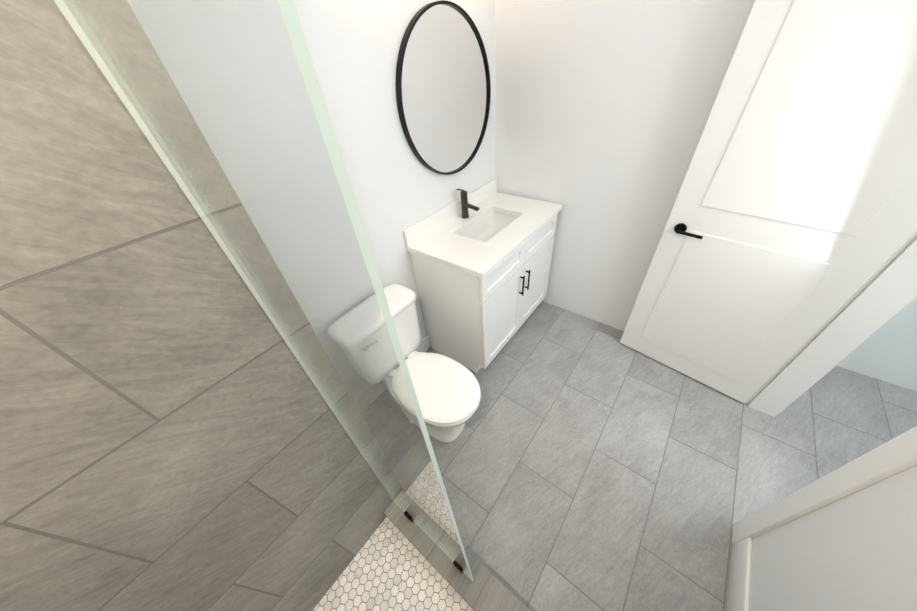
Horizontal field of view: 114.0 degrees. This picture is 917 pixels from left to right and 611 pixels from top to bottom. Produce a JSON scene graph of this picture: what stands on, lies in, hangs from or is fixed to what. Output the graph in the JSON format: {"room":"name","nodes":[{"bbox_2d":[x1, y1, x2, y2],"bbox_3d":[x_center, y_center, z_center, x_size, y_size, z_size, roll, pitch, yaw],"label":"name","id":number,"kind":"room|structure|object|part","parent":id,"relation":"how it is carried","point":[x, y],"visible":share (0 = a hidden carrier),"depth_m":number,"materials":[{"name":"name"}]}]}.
{"room":"bathroom","nodes":[
{"label":"bathroom","id":0,"kind":"room"},
{"bbox_2d":[128,0,495,398],"bbox_3d":[-0.295,-0.668,1.638,0.128,2.440,1.930,24,49,31],"label":"wall","id":1,"kind":"structure","parent":0,"point":[398,188],"depth_m":1.31,"materials":[{"name":"paint"}]},
{"bbox_2d":[356,335,430,412],"bbox_3d":[-0.187,0.238,2.344,0.014,0.135,1.794,24,49,31],"label":"baseboard","id":2,"kind":"structure","parent":1,"relation":"attached to","point":[424,346],"depth_m":2.04,"materials":[{"name":"paint"}]},
{"bbox_3d":[-0.044,-1.119,1.616,0.028,0.752,0.752,24,49,31],"label":"round mirror","id":3,"kind":"part","parent":1,"relation":"part of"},
{"bbox_2d":[495,0,754,330],"bbox_3d":[1.106,-0.798,1.611,2.067,2.440,0.100,24,49,31],"label":"wall","id":4,"kind":"structure","parent":0,"point":[603,109],"depth_m":1.67,"materials":[{"name":"paint"}]},
{"bbox_2d":[362,301,916,610],"bbox_3d":[1.055,1.131,1.292,3.950,0.060,3.650,24,49,31],"label":"floor","id":5,"kind":"structure","parent":0,"point":[585,463],"depth_m":1.60,"materials":[{"name":"tile"}]},
{"bbox_2d":[313,517,473,610],"bbox_3d":[-0.103,1.519,0.901,1.300,0.050,0.860,24,49,31],"label":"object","id":6,"kind":"structure","parent":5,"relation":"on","point":[390,567],"depth_m":1.27,"materials":[{"name":"tile"}]},
{"bbox_2d":[328,283,480,442],"bbox_3d":[-0.208,0.402,1.658,0.730,0.778,0.472,24,49,31],"label":"toilet","id":7,"kind":"object","parent":5,"relation":"on","point":[447,391],"visible":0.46,"depth_m":1.57,"materials":[{"name":"ceramic"}]},
{"bbox_3d":[-0.439,0.034,1.550,0.220,0.042,0.472,24,49,31],"label":"tank lid","id":8,"kind":"part","parent":7,"relation":"part of","materials":[{"name":"ceramic"}]},
{"bbox_3d":[-0.423,0.180,1.675,0.204,0.343,0.452,24,49,31],"label":"tank","id":9,"kind":"part","parent":7,"relation":"part of","materials":[{"name":"ceramic"}]},
{"bbox_3d":[-0.130,0.423,1.595,0.525,0.043,0.372,24,49,31],"label":"lid","id":10,"kind":"part","parent":7,"relation":"part of","materials":[{"name":"plastic"}]},
{"bbox_2d":[384,501,529,610],"bbox_3d":[0.197,1.222,1.160,1.300,0.115,0.130,24,49,31],"label":"shower curb","id":11,"kind":"object","parent":5,"relation":"on","point":[485,589],"depth_m":1.22,"materials":[{"name":"tile"}]},
{"bbox_2d":[54,0,472,580],"bbox_3d":[-0.216,0.245,0.657,0.479,2.085,0.022,24,49,31],"label":"glass","id":12,"kind":"object","parent":11,"relation":"on","point":[426,510],"visible":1,"depth_m":0.21,"materials":[{"name":"clear glass"}]},
{"bbox_2d":[403,179,562,372],"bbox_3d":[0.234,-0.243,2.123,0.558,1.080,0.960,24,49,31],"label":"bathroom vanity","id":13,"kind":"object","parent":5,"relation":"on","point":[481,257],"visible":1,"depth_m":1.90,"materials":[{"name":"paint"}]},
{"bbox_2d":[456,188,479,218],"bbox_3d":[0.059,-0.656,1.933,0.160,0.180,0.052,24,49,31],"label":"faucet","id":14,"kind":"object","parent":13,"relation":"on","point":[462,205],"depth_m":1.96,"materials":[{"name":"black metal"}]},
{"bbox_3d":[0.441,-0.152,1.987,0.031,0.160,0.086,24,49,31],"label":"handle","id":15,"kind":"part","parent":13,"relation":"part of","materials":[{"name":"black metal"}]},
{"bbox_2d":[748,239,916,610],"bbox_3d":[1.269,0.062,0.584,0.120,2.440,1.810,24,49,31],"label":"wall","id":16,"kind":"structure","parent":0,"point":[856,551],"depth_m":0.82,"materials":[{"name":"paint"}]},
{"bbox_2d":[726,537,751,610],"bbox_3d":[0.982,1.208,1.060,0.014,0.135,0.732,24,49,31],"label":"baseboard","id":17,"kind":"structure","parent":16,"relation":"attached to","point":[739,583],"depth_m":1.18,"materials":[{"name":"paint"}]},
{"bbox_2d":[778,296,916,413],"bbox_3d":[1.937,-0.464,1.114,0.020,2.440,0.610,24,49,31],"label":"wall","id":18,"kind":"structure","parent":0,"point":[852,351],"depth_m":1.36,"materials":[{"name":"paint"}]},
{"bbox_2d":[837,298,916,390],"bbox_3d":[2.740,-0.399,0.935,1.510,2.440,0.100,24,49,31],"label":"wall","id":19,"kind":"structure","parent":0,"point":[887,352],"depth_m":1.74,"materials":[{"name":"paint"}]},
{"bbox_3d":[-1.017,0.280,0.622,0.695,2.440,1.190,24,49,31],"label":"wall","id":20,"kind":"structure","parent":0,"visible":0},
{"bbox_2d":[0,0,392,610],"bbox_3d":[-0.682,0.352,0.495,0.012,2.440,1.002,24,49,31],"label":"wall tiles","id":21,"kind":"structure","parent":20,"relation":"attached to","point":[174,435],"depth_m":0.52,"materials":[{"name":"grey tile"}]},
{"bbox_3d":[1.365,-0.877,0.087,0.120,0.390,0.760,24,49,31],"label":"wall","id":22,"kind":"structure","parent":0,"visible":0},
{"bbox_2d":[620,0,916,403],"bbox_3d":[1.360,-0.327,1.335,0.093,2.018,0.740,-35,48,-29],"label":"door","id":23,"kind":"structure","parent":22,"relation":"in","point":[790,230],"depth_m":1.21,"materials":[{"name":"paint"}]},
{"bbox_3d":[1.174,-0.374,1.523,0.058,0.054,0.137,-35,48,-29],"label":"door handle","id":24,"kind":"part","parent":23,"relation":"part of","materials":[{"name":"black metal"}]},
{"bbox_2d":[732,231,916,543],"bbox_3d":[1.456,0.012,0.854,0.136,2.135,0.930,24,49,31],"label":"door frame","id":25,"kind":"structure","parent":22,"relation":"attached to","point":[886,294],"depth_m":1.19,"materials":[{"name":"paint"}]}
]}

